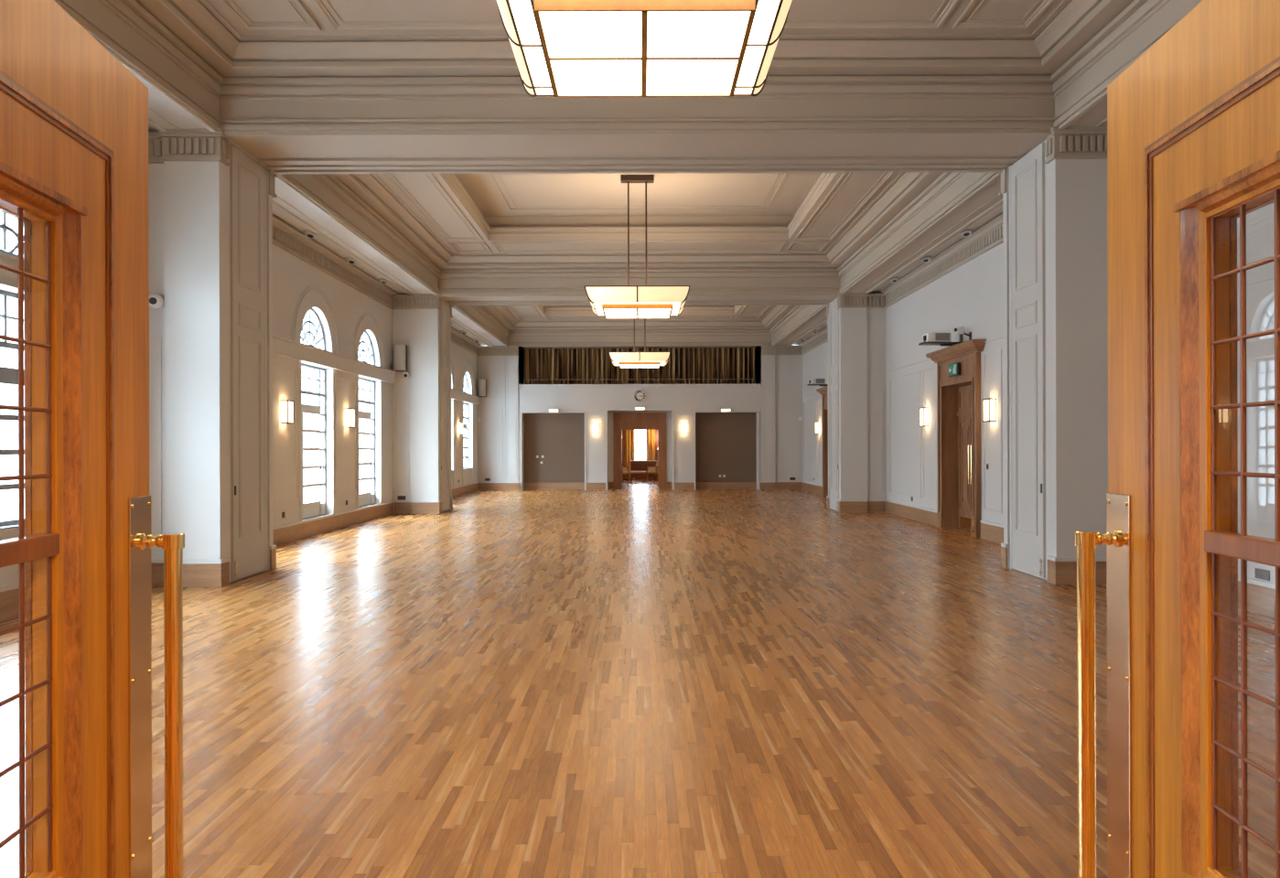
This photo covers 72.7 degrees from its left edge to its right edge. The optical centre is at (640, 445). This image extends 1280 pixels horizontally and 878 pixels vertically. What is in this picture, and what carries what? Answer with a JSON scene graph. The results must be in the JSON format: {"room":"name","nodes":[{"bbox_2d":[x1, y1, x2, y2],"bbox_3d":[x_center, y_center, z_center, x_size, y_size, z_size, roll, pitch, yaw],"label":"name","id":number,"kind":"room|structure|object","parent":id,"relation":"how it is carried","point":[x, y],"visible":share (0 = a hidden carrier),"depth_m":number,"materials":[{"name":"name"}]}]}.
{"room":"community hall","nodes":[
{"label":"community hall","id":0,"kind":"room"},
{"bbox_2d":[0,219,480,587],"bbox_3d":[-5.505,-0.936,14.975,0.475,4.800,29.250,0,0,0],"label":"wall","id":1,"kind":"structure","parent":0,"point":[344,313],"depth_m":15.19,"materials":[{"name":"beige paint"}]},
{"bbox_2d":[0,212,24,529],"bbox_3d":[-5.462,-0.791,7.500,0.180,3.030,1.400,0,0,0],"label":"window","id":2,"kind":"structure","parent":1,"relation":"in","point":[9,376],"depth_m":7.50,"materials":[{"name":"glass"}]},
{"bbox_2d":[0,482,478,622],"bbox_3d":[-4.844,1.340,14.725,1.025,0.245,27.550,0,0,0],"label":"baseboard","id":3,"kind":"structure","parent":1,"relation":"attached to","point":[194,575],"depth_m":12.97,"materials":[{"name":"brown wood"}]},
{"bbox_2d":[279,399,294,424],"bbox_3d":[-5.300,-0.506,13.020,0.122,0.350,0.244,0,0,0],"label":"wall sconce","id":4,"kind":"object","parent":1,"relation":"attached to","point":[286,406],"visible":1,"depth_m":12.91,"materials":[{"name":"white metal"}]},
{"bbox_2d":[301,308,325,520],"bbox_3d":[-5.458,-0.546,14.400,0.127,3.520,1.400,0,0,0],"label":"window","id":5,"kind":"structure","parent":1,"relation":"in","point":[316,509],"depth_m":14.71,"materials":[{"name":"glass"}]},
{"bbox_2d":[272,214,397,309],"bbox_3d":[-5.298,-3.126,14.500,0.140,0.360,8.400,0,0,0],"label":"frieze","id":6,"kind":"object","parent":1,"relation":"attached to","point":[286,237],"visible":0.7,"depth_m":14.71,"materials":[{"name":"paint"}]},
{"bbox_2d":[344,408,354,428],"bbox_3d":[-5.300,-0.506,15.820,0.122,0.350,0.244,0,0,0],"label":"wall sconce","id":7,"kind":"object","parent":1,"relation":"attached to","point":[349,413],"visible":1,"depth_m":15.71,"materials":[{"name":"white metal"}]},
{"bbox_2d":[357,331,375,507],"bbox_3d":[-5.458,-0.546,17.180,0.127,3.520,1.400,0,0,0],"label":"window","id":8,"kind":"structure","parent":1,"relation":"in","point":[367,499],"depth_m":17.54,"materials":[{"name":"glass"}]},
{"bbox_2d":[457,422,462,434],"bbox_3d":[-5.300,-0.506,25.520,0.122,0.350,0.244,0,0,0],"label":"wall sconce","id":9,"kind":"object","parent":1,"relation":"attached to","point":[459,424],"visible":1,"depth_m":25.41,"materials":[{"name":"white glass"}]},
{"bbox_2d":[451,326,481,355],"bbox_3d":[-5.298,-3.126,24.250,0.140,0.360,8.500,0,0,0],"label":"frieze","id":10,"kind":"object","parent":1,"relation":"attached to","point":[464,341],"visible":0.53,"depth_m":26.17,"materials":[{"name":"paint"}]},
{"bbox_2d":[462,374,472,469],"bbox_3d":[-5.462,-0.791,26.900,0.180,3.030,1.400,0,0,0],"label":"window","id":11,"kind":"structure","parent":1,"relation":"in","point":[465,387],"depth_m":27.27,"materials":[{"name":"glass"}]},
{"bbox_2d":[478,379,486,397],"bbox_3d":[-5.165,-1.887,28.310,0.250,0.560,0.260,0,0,0],"label":"loudspeaker","id":12,"kind":"object","parent":1,"relation":"attached to","point":[482,383],"visible":1,"depth_m":28.19,"materials":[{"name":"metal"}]},
{"bbox_2d":[148,124,488,346],"bbox_3d":[-5.355,-3.921,15.125,0.830,1.230,29.550,0,0,0],"label":"ceiling","id":13,"kind":"structure","parent":0,"point":[275,211],"depth_m":14.61,"materials":[{"name":"white paint"}]},
{"bbox_2d":[96,40,506,346],"bbox_3d":[-4.655,-3.883,14.725,0.570,1.310,27.550,0,0,0],"label":"cornice","id":14,"kind":"structure","parent":13,"relation":"attached to","point":[165,112],"depth_m":12.43,"materials":[{"name":"white paint"}]},
{"bbox_2d":[301,229,316,238],"bbox_3d":[-5.084,-3.268,13.400,0.260,0.142,0.260,0,0,0],"label":"recessed light","id":15,"kind":"object","parent":13,"relation":"in","point":[308,233],"visible":0.65,"depth_m":13.33,"materials":[{"name":"beige paint"}]},
{"bbox_2d":[344,256,356,264],"bbox_3d":[-5.084,-3.268,15.300,0.260,0.142,0.260,0,0,0],"label":"recessed light","id":16,"kind":"object","parent":13,"relation":"in","point":[349,260],"visible":0.78,"depth_m":15.23,"materials":[{"name":"white paint"}]},
{"bbox_2d":[376,277,387,284],"bbox_3d":[-5.084,-3.268,17.200,0.260,0.142,0.260,0,0,0],"label":"recessed light","id":17,"kind":"object","parent":13,"relation":"in","point":[382,281],"visible":0.81,"depth_m":17.13,"materials":[{"name":"white paint"}]},
{"bbox_2d":[523,413,584,483],"bbox_3d":[-2.874,0.185,28.985,2.050,2.545,0.130,0,0,0],"label":"wall","id":18,"kind":"structure","parent":0,"point":[559,437],"depth_m":28.95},
{"bbox_2d":[524,483,584,489],"bbox_3d":[-2.872,1.340,28.938,2.050,0.235,0.025,0,0,0],"label":"baseboard","id":19,"kind":"structure","parent":18,"relation":"attached to","point":[527,486],"depth_m":28.93,"materials":[{"name":"brown wood"}]},
{"bbox_2d":[207,0,1063,35],"bbox_3d":[-0.041,-4.360,4.975,8.760,0.680,8.150,0,0,0],"label":"ceiling","id":20,"kind":"structure","parent":0,"point":[249,17],"depth_m":8.19,"materials":[{"name":"paint"}]},
{"bbox_2d":[54,0,1202,131],"bbox_3d":[-0.040,-3.660,4.975,8.760,0.780,8.150,0,0,0],"label":"crown molding","id":21,"kind":"structure","parent":20,"relation":"attached to","point":[1040,79],"depth_m":8.85,"materials":[{"name":"paint"}]},
{"bbox_2d":[223,129,1051,174],"bbox_3d":[-0.040,-3.890,9.650,8.660,1.320,1.300,0,0,0],"label":"beam","id":22,"kind":"structure","parent":20,"relation":"attached to","point":[934,150],"depth_m":9.65,"materials":[{"name":"paint"}]},
{"bbox_2d":[495,0,792,96],"bbox_3d":[0.016,-3.386,5.000,1.690,2.328,1.693,0,0,0],"label":"pendant light","id":23,"kind":"object","parent":20,"relation":"hanging from","point":[560,48],"visible":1,"depth_m":4.90,"materials":[{"name":"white glass"}]},
{"bbox_2d":[0,480,1275,877],"bbox_3d":[-0.026,1.550,19.035,11.600,0.200,36.730,0,0,0],"label":"floor","id":24,"kind":"structure","parent":0,"point":[624,683],"depth_m":4.92,"materials":[{"name":"brown wood"}]},
{"bbox_2d":[148,141,273,582],"bbox_3d":[-4.862,-0.897,9.650,1.000,4.720,1.300,0,0,0],"label":"pillar","id":25,"kind":"structure","parent":24,"relation":"on","point":[188,201],"depth_m":9.00,"materials":[{"name":"white paint"}]},
{"bbox_2d":[149,293,164,308],"bbox_3d":[-5.014,-1.497,8.976,0.150,0.150,0.189,0,0,0],"label":"security camera","id":26,"kind":"object","parent":25,"relation":"attached to","point":[155,301],"visible":0.94,"depth_m":8.93,"materials":[{"name":"white plastic"}]},
{"bbox_2d":[148,129,279,198],"bbox_3d":[-4.840,-3.102,9.650,1.056,0.310,1.450,0,0,0],"label":"frieze","id":27,"kind":"object","parent":25,"relation":"attached to","point":[171,145],"visible":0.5,"depth_m":8.98,"materials":[{"name":"paint"}]},
{"bbox_2d":[229,144,265,580],"bbox_3d":[-4.387,-0.896,9.735,0.051,4.685,0.790,0,0,0],"label":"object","id":28,"kind":"structure","parent":25,"relation":"attached to","point":[246,176],"depth_m":9.66,"materials":[{"name":"paint"}]},
{"bbox_2d":[392,303,451,514],"bbox_3d":[-4.862,-0.897,19.350,1.000,4.720,1.300,0,0,0],"label":"pillar","id":29,"kind":"structure","parent":24,"relation":"on","point":[416,398],"depth_m":18.70,"materials":[{"name":"white paint"}]},
{"bbox_2d":[393,344,407,371],"bbox_3d":[-5.165,-1.887,18.640,0.250,0.560,0.260,0,0,0],"label":"loudspeaker","id":30,"kind":"object","parent":29,"relation":"attached to","point":[400,351],"visible":1,"depth_m":18.53,"materials":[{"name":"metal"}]},
{"bbox_2d":[397,495,405,500],"bbox_3d":[-5.167,1.123,18.764,0.172,0.086,0.013,0,0,0],"label":"power socket","id":31,"kind":"object","parent":29,"relation":"attached to","point":[400,498],"visible":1,"depth_m":18.76,"materials":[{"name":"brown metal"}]},
{"bbox_2d":[401,372,409,378],"bbox_3d":[-5.054,-1.517,18.675,0.150,0.150,0.189,0,0,0],"label":"security camera","id":32,"kind":"object","parent":29,"relation":"attached to","point":[405,375],"visible":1,"depth_m":18.62,"materials":[{"name":"white plastic"}]},
{"bbox_2d":[392,293,452,318],"bbox_3d":[-4.840,-3.102,19.350,1.056,0.310,1.450,0,0,0],"label":"frieze","id":33,"kind":"object","parent":29,"relation":"attached to","point":[422,301],"visible":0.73,"depth_m":18.68,"materials":[{"name":"paint"}]},
{"bbox_2d":[439,298,449,512],"bbox_3d":[-4.387,-0.896,19.435,0.051,4.685,0.790,0,0,0],"label":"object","id":34,"kind":"structure","parent":29,"relation":"attached to","point":[444,312],"depth_m":19.38,"materials":[{"name":"paint"}]},
{"bbox_2d":[622,466,628,483],"bbox_3d":[-0.853,1.022,34.218,0.578,0.860,0.580,0,0,21],"label":"armchair","id":35,"kind":"object","parent":24,"relation":"on","point":[625,469],"visible":0.3,"depth_m":34.37,"materials":[{"name":"brown wood"}]},
{"bbox_2d":[630,471,645,483],"bbox_3d":[-0.107,1.225,34.600,0.640,0.450,0.400,0,0,0],"label":"footstool","id":36,"kind":"object","parent":24,"relation":"on","point":[631,472],"visible":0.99,"depth_m":34.41,"materials":[{"name":"beige fabric"}]},
{"bbox_2d":[629,460,656,481],"bbox_3d":[0.093,1.030,36.300,1.120,0.840,0.460,0,0,0],"label":"sideboard","id":37,"kind":"object","parent":24,"relation":"on","point":[635,465],"visible":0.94,"depth_m":36.10,"materials":[{"name":"red wood"}]},
{"bbox_2d":[646,461,657,483],"bbox_3d":[0.631,1.018,34.430,0.578,0.860,0.580,0,0,-38],"label":"armchair","id":38,"kind":"object","parent":24,"relation":"on","point":[650,469],"visible":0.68,"depth_m":34.48,"materials":[{"name":"brown wood"}]},
{"bbox_2d":[827,302,886,511],"bbox_3d":[4.798,-0.923,19.350,1.000,4.720,1.300,0,0,0],"label":"pillar","id":39,"kind":"structure","parent":24,"relation":"on","point":[862,330],"depth_m":18.70,"materials":[{"name":"beige paint"}]},
{"bbox_2d":[440,293,838,306],"bbox_3d":[-0.040,-3.890,19.350,8.660,1.320,1.300,0,0,0],"label":"beam","id":40,"kind":"structure","parent":39,"relation":"on","point":[693,299],"depth_m":19.45,"materials":[{"name":"paint"}]},
{"bbox_2d":[829,297,838,510],"bbox_3d":[4.322,-0.919,19.435,0.051,4.685,0.790,0,0,0],"label":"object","id":41,"kind":"structure","parent":39,"relation":"attached to","point":[833,311],"depth_m":19.37,"materials":[{"name":"paint"}]},
{"bbox_2d":[825,292,886,317],"bbox_3d":[4.764,-3.127,19.350,1.056,0.310,1.450,0,0,0],"label":"frieze","id":42,"kind":"object","parent":39,"relation":"attached to","point":[847,300],"visible":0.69,"depth_m":18.68,"materials":[{"name":"paint"}]},
{"bbox_2d":[1002,139,1107,580],"bbox_3d":[4.798,-0.923,9.650,1.000,4.720,1.300,0,0,0],"label":"pillar","id":43,"kind":"structure","parent":24,"relation":"on","point":[1076,222],"depth_m":9.00,"materials":[{"name":"beige paint"}]},
{"bbox_2d":[1011,142,1045,578],"bbox_3d":[4.322,-0.919,9.735,0.051,4.685,0.790,0,0,0],"label":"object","id":44,"kind":"structure","parent":43,"relation":"attached to","point":[1027,174],"depth_m":9.69,"materials":[{"name":"paint"}]},
{"bbox_2d":[995,126,1107,196],"bbox_3d":[4.764,-3.127,9.650,1.056,0.310,1.450,0,0,0],"label":"frieze","id":45,"kind":"object","parent":43,"relation":"attached to","point":[1070,142],"visible":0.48,"depth_m":8.96,"materials":[{"name":"paint"}]},
{"bbox_2d":[376,172,899,253],"bbox_3d":[-0.041,-4.360,14.500,8.760,0.680,8.500,0,0,0],"label":"ceiling","id":46,"kind":"structure","parent":0,"point":[687,212],"depth_m":16.25,"materials":[{"name":"paint"}]},
{"bbox_2d":[584,174,690,318],"bbox_3d":[-0.059,-3.386,14.650,1.690,2.328,1.693,0,0,0],"label":"pendant light","id":47,"kind":"object","parent":46,"relation":"hanging from","point":[628,301],"visible":1,"depth_m":14.10,"materials":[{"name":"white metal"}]},
{"bbox_2d":[279,172,996,294],"bbox_3d":[-0.040,-3.660,14.500,8.760,0.780,8.500,0,0,0],"label":"crown molding","id":48,"kind":"structure","parent":46,"relation":"attached to","point":[911,202],"depth_m":18.26,"materials":[{"name":"paint"}]},
{"bbox_2d":[505,305,774,321],"bbox_3d":[-0.041,-4.360,24.250,8.760,0.680,8.600,0,0,0],"label":"ceiling","id":49,"kind":"structure","parent":0,"point":[521,313],"depth_m":26.90,"materials":[{"name":"paint"}]},
{"bbox_2d":[608,318,670,368],"bbox_3d":[-0.039,-3.386,24.350,1.690,2.328,1.693,0,0,0],"label":"pendant light","id":50,"kind":"object","parent":49,"relation":"hanging from","point":[623,360],"visible":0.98,"depth_m":23.59,"materials":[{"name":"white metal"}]},
{"bbox_2d":[477,345,802,490],"bbox_3d":[-0.034,-1.550,29.215,10.660,6.000,1.570,0,0,0],"label":"wall","id":51,"kind":"structure","parent":0,"point":[776,400],"depth_m":28.50,"materials":[{"name":"beige paint"}]},
{"bbox_2d":[476,345,518,355],"bbox_3d":[-4.688,-3.102,28.410,1.360,0.309,0.059,0,0,0],"label":"frieze","id":52,"kind":"object","parent":51,"relation":"attached to","point":[498,350],"visible":0.98,"depth_m":28.41,"materials":[{"name":"paint"}]},
{"bbox_2d":[548,408,559,412],"bbox_3d":[-2.853,-1.150,28.415,0.330,0.095,0.110,0,0,0],"label":"lamp","id":53,"kind":"object","parent":51,"relation":"attached to","point":[549,410],"visible":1,"depth_m":28.37,"materials":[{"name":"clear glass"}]},
{"bbox_2d":[591,422,599,433],"bbox_3d":[-1.472,-0.576,28.427,0.244,0.350,0.122,0,0,0],"label":"wall sconce","id":54,"kind":"object","parent":51,"relation":"attached to","point":[595,425],"visible":1,"depth_m":28.38,"materials":[{"name":"white glass"}]},
{"bbox_2d":[633,389,645,402],"bbox_3d":[-0.034,-1.635,28.475,0.430,0.430,0.050,0,0,0],"label":"wall clock","id":55,"kind":"object","parent":51,"relation":"attached to","point":[640,395],"visible":1,"depth_m":28.46,"materials":[{"name":"white paint"}]},
{"bbox_2d":[454,305,824,346],"bbox_3d":[-0.040,-3.660,24.250,8.760,0.780,8.600,0,0,0],"label":"crown molding","id":56,"kind":"structure","parent":51,"relation":"attached to","point":[497,320],"depth_m":28.41,"materials":[{"name":"paint"}]},
{"bbox_2d":[524,347,755,384],"bbox_3d":[-0.032,-2.615,28.923,7.710,1.270,0.319,0,0,0],"label":"curtain","id":57,"kind":"object","parent":51,"relation":"hanging from","point":[575,366],"visible":0.76,"depth_m":28.92,"materials":[{"name":"brown fabric"}]},
{"bbox_2d":[478,482,801,490],"bbox_3d":[-0.026,1.328,28.775,10.660,0.245,0.690,0,0,0],"label":"baseboard","id":58,"kind":"structure","parent":51,"relation":"attached to","point":[763,486],"depth_m":28.47,"materials":[{"name":"brown wood"}]},
{"bbox_2d":[522,345,757,348],"bbox_3d":[-0.040,-3.910,29.200,8.660,1.280,1.400,0,0,0],"label":"beam","id":59,"kind":"structure","parent":51,"relation":"attached to","point":[641,347],"depth_m":28.80,"materials":[{"name":"paint"}]},
{"bbox_2d":[478,481,801,483],"bbox_3d":[-0.027,1.185,28.465,10.660,0.040,0.070,0,0,0],"label":"trim","id":60,"kind":"structure","parent":51,"relation":"attached to","point":[586,481],"depth_m":28.47,"materials":[{"name":"beige paint"}]},
{"bbox_2d":[634,407,645,409],"bbox_3d":[-0.033,-1.217,28.415,0.330,0.095,0.110,0,0,0],"label":"lamp","id":61,"kind":"object","parent":51,"relation":"attached to","point":[636,408],"visible":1,"depth_m":28.37,"materials":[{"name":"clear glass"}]},
{"bbox_2d":[527,378,755,384],"bbox_3d":[0.004,-2.111,28.620,7.520,0.183,0.060,0,0,0],"label":"gallery railing","id":62,"kind":"object","parent":51,"relation":"on","point":[597,379],"visible":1,"depth_m":28.61,"materials":[{"name":"metal"}]},
{"bbox_2d":[679,422,688,433],"bbox_3d":[1.409,-0.584,28.427,0.244,0.350,0.122,0,0,0],"label":"wall sconce","id":63,"kind":"object","parent":51,"relation":"attached to","point":[683,426],"visible":1,"depth_m":28.38,"materials":[{"name":"white glass"}]},
{"bbox_2d":[720,408,731,411],"bbox_3d":[2.767,-1.165,28.415,0.330,0.095,0.110,0,0,0],"label":"lamp","id":64,"kind":"object","parent":51,"relation":"attached to","point":[721,410],"visible":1,"depth_m":28.37,"materials":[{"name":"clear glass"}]},
{"bbox_2d":[761,345,802,354],"bbox_3d":[4.612,-3.127,28.410,1.360,0.309,0.059,0,0,0],"label":"frieze","id":65,"kind":"object","parent":51,"relation":"attached to","point":[765,349],"visible":0.99,"depth_m":28.42,"materials":[{"name":"paint"}]},
{"bbox_2d":[607,410,672,489],"bbox_3d":[-0.030,0.075,29.210,2.240,2.750,0.420,0,0,0],"label":"door frame","id":66,"kind":"structure","parent":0,"point":[610,414],"depth_m":29.12,"materials":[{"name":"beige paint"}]},
{"bbox_2d":[613,412,666,489],"bbox_3d":[-0.030,0.170,29.203,1.764,2.560,0.335,0,0,0],"label":"door","id":67,"kind":"structure","parent":66,"relation":"in","point":[622,421],"depth_m":29.07,"materials":[{"name":"brown wood"}]},
{"bbox_2d":[622,430,657,480],"bbox_3d":[-0.030,-0.150,33.300,8.600,3.200,7.800,0,0,0],"label":"wall","id":68,"kind":"structure","parent":0,"point":[623,431],"depth_m":37.00,"materials":[{"name":"red wood"}]},
{"bbox_2d":[624,430,634,479],"bbox_3d":[-0.475,0.126,36.783,0.430,2.550,0.116,0,0,0],"label":"window curtain","id":69,"kind":"object","parent":68,"relation":"hanging from","point":[629,455],"visible":0.59,"depth_m":36.77,"materials":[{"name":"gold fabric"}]},
{"bbox_2d":[634,430,646,460],"bbox_3d":[-0.030,-0.200,37.050,1.000,1.700,0.060,0,0,0],"label":"window","id":70,"kind":"structure","parent":68,"relation":"in","point":[640,433],"depth_m":37.03,"materials":[{"name":"metal"}]},
{"bbox_2d":[645,430,655,479],"bbox_3d":[0.411,0.124,36.783,0.359,2.550,0.101,0,0,-3],"label":"window curtain","id":71,"kind":"object","parent":68,"relation":"hanging from","point":[650,434],"visible":0.48,"depth_m":36.77,"materials":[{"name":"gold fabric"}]},
{"bbox_2d":[695,412,756,482],"bbox_3d":[2.816,0.170,28.985,2.050,2.545,0.130,0,0,0],"label":"wall","id":72,"kind":"structure","parent":0,"point":[726,444],"depth_m":28.95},
{"bbox_2d":[695,482,756,489],"bbox_3d":[2.818,1.325,28.938,2.050,0.235,0.025,0,0,0],"label":"baseboard","id":73,"kind":"structure","parent":72,"relation":"attached to","point":[698,485],"depth_m":28.93,"materials":[{"name":"brown wood"}]},
{"bbox_2d":[791,204,1002,345],"bbox_3d":[5.275,-3.949,15.125,0.830,1.230,29.550,0,0,0],"label":"ceiling","id":74,"kind":"structure","parent":0,"point":[998,210],"depth_m":14.80,"materials":[{"name":"white paint"}]},
{"bbox_2d":[890,276,900,283],"bbox_3d":[5.006,-3.295,17.200,0.260,0.142,0.260,0,0,0],"label":"recessed light","id":75,"kind":"object","parent":74,"relation":"in","point":[895,279],"visible":0.77,"depth_m":17.14,"materials":[{"name":"white paint"}]},
{"bbox_2d":[920,255,933,263],"bbox_3d":[5.006,-3.295,15.300,0.260,0.142,0.260,0,0,0],"label":"recessed light","id":76,"kind":"object","parent":74,"relation":"in","point":[926,259],"visible":0.71,"depth_m":15.23,"materials":[{"name":"white paint"}]},
{"bbox_2d":[772,89,1107,346],"bbox_3d":[4.575,-3.907,14.725,0.570,1.310,27.550,0,0,0],"label":"cornice","id":77,"kind":"structure","parent":74,"relation":"attached to","point":[985,198],"depth_m":13.26,"materials":[{"name":"paint"}]},
{"bbox_2d":[959,227,974,237],"bbox_3d":[5.006,-3.295,13.400,0.260,0.142,0.260,0,0,0],"label":"recessed light","id":78,"kind":"object","parent":74,"relation":"in","point":[967,231],"visible":0.73,"depth_m":13.33,"materials":[{"name":"white paint"}]},
{"bbox_2d":[801,202,1275,583],"bbox_3d":[5.503,-0.964,14.975,0.450,4.800,29.250,0,0,0],"label":"wall","id":79,"kind":"structure","parent":0,"point":[970,296],"depth_m":13.52,"materials":[{"name":"beige paint"}]},
{"bbox_2d":[798,326,827,354],"bbox_3d":[5.222,-3.154,24.250,0.140,0.360,8.500,0,0,0],"label":"frieze","id":80,"kind":"object","parent":79,"relation":"attached to","point":[819,338],"visible":0.48,"depth_m":26.20,"materials":[{"name":"paint"}]},
{"bbox_2d":[806,384,828,386],"bbox_3d":[4.965,-1.788,24.050,0.660,0.340,0.320,0,0,0],"label":"shelf","id":81,"kind":"object","parent":79,"relation":"attached to","point":[807,384],"visible":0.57,"depth_m":24.04,"materials":[{"name":"black plastic"}]},
{"bbox_2d":[809,378,825,384],"bbox_3d":[4.873,-1.779,24.047,0.425,0.160,0.286,0,0,0],"label":"projector","id":82,"kind":"object","parent":81,"relation":"on","point":[812,381],"visible":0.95,"depth_m":23.91,"materials":[{"name":"white plastic"}]},
{"bbox_2d":[816,378,824,383],"bbox_3d":[4.933,-1.784,23.907,0.235,0.120,0.007,0,0,0],"label":"vent grille","id":83,"kind":"object","parent":82,"relation":"attached to","point":[818,381],"depth_m":23.90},
{"bbox_2d":[815,421,820,433],"bbox_3d":[5.238,-0.534,25.750,0.122,0.350,0.244,0,0,0],"label":"wall sconce","id":84,"kind":"object","parent":79,"relation":"attached to","point":[817,424],"visible":1,"depth_m":25.64,"materials":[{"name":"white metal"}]},
{"bbox_2d":[816,386,828,496],"bbox_3d":[5.345,-0.102,24.120,0.510,3.075,2.180,0,0,0],"label":"door","id":85,"kind":"structure","parent":79,"relation":"in","point":[823,391],"depth_m":24.81,"materials":[{"name":"brown wood"}]},
{"bbox_2d":[919,407,929,426],"bbox_3d":[5.238,-0.534,16.050,0.122,0.350,0.244,0,0,0],"label":"wall sconce","id":86,"kind":"object","parent":79,"relation":"attached to","point":[924,412],"visible":1,"depth_m":15.94,"materials":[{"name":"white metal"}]},
{"bbox_2d":[918,326,962,345],"bbox_3d":[4.965,-1.788,14.350,0.660,0.340,0.320,0,0,0],"label":"shelf","id":87,"kind":"object","parent":79,"relation":"attached to","point":[924,343],"visible":0.7,"depth_m":14.33,"materials":[{"name":"black metal"}]},
{"bbox_2d":[922,332,951,342],"bbox_3d":[4.873,-1.779,14.347,0.425,0.160,0.286,0,0,0],"label":"projector","id":88,"kind":"object","parent":87,"relation":"on","point":[930,337],"visible":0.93,"depth_m":14.21,"materials":[{"name":"white plastic"}]},
{"bbox_2d":[935,333,949,340],"bbox_3d":[4.933,-1.784,14.207,0.235,0.120,0.007,0,0,0],"label":"vent grille","id":89,"kind":"object","parent":88,"relation":"attached to","point":[938,336],"depth_m":14.21,"materials":[{"name":"grey metal"}]},
{"bbox_2d":[881,212,1003,307],"bbox_3d":[5.222,-3.154,14.500,0.140,0.360,8.400,0,0,0],"label":"frieze","id":90,"kind":"object","parent":79,"relation":"attached to","point":[988,236],"visible":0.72,"depth_m":14.75,"materials":[{"name":"paint"}]},
{"bbox_2d":[925,339,986,537],"bbox_3d":[5.345,-0.102,14.420,0.510,3.075,2.180,0,0,0],"label":"door","id":91,"kind":"structure","parent":79,"relation":"in","point":[958,403],"depth_m":14.89,"materials":[{"name":"brown wood"}]},
{"bbox_2d":[948,362,959,376],"bbox_3d":[5.196,-1.264,14.420,0.058,0.210,0.400,0,0,0],"label":"exit sign","id":92,"kind":"object","parent":91,"relation":"attached to","point":[954,368],"visible":1,"depth_m":14.34,"materials":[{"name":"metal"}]},
{"bbox_2d":[954,327,971,340],"bbox_3d":[5.165,-1.804,13.950,0.260,0.200,0.080,0,0,0],"label":"security camera","id":93,"kind":"object","parent":79,"relation":"attached to","point":[959,330],"visible":0.99,"depth_m":13.92,"materials":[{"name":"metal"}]},
{"bbox_2d":[982,397,996,422],"bbox_3d":[5.238,-0.534,13.050,0.122,0.350,0.244,0,0,0],"label":"wall sconce","id":94,"kind":"object","parent":79,"relation":"attached to","point":[989,405],"visible":1,"depth_m":12.94,"materials":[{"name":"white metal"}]},
{"bbox_2d":[801,481,1275,618],"bbox_3d":[4.791,1.315,14.725,1.025,0.245,27.550,0,0,0],"label":"baseboard","id":95,"kind":"structure","parent":79,"relation":"attached to","point":[1261,600],"depth_m":10.21,"materials":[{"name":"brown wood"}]},
{"bbox_2d":[1254,568,1269,580],"bbox_3d":[5.296,1.096,7.410,0.013,0.086,0.172,0,0,0],"label":"power socket","id":96,"kind":"object","parent":79,"relation":"attached to","point":[1260,574],"visible":1,"depth_m":7.41,"materials":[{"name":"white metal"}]},
{"bbox_3d":[-0.032,-0.950,0.810,11.500,4.800,0.280,0,0,0],"label":"wall","id":97,"kind":"structure","parent":0,"visible":0},
{"bbox_2d":[0,0,184,877],"bbox_3d":[-1.188,0.247,1.634,0.174,2.388,1.350,0,0,-7],"label":"door","id":98,"kind":"structure","parent":97,"relation":"in","point":[74,119],"depth_m":1.96,"materials":[{"name":"brown wood"}]},
{"bbox_2d":[1074,0,1279,877],"bbox_3d":[1.159,0.241,1.633,0.174,2.388,1.343,0,0,4],"label":"door","id":99,"kind":"structure","parent":97,"relation":"in","point":[1193,123],"depth_m":1.90,"materials":[{"name":"brown wood"}]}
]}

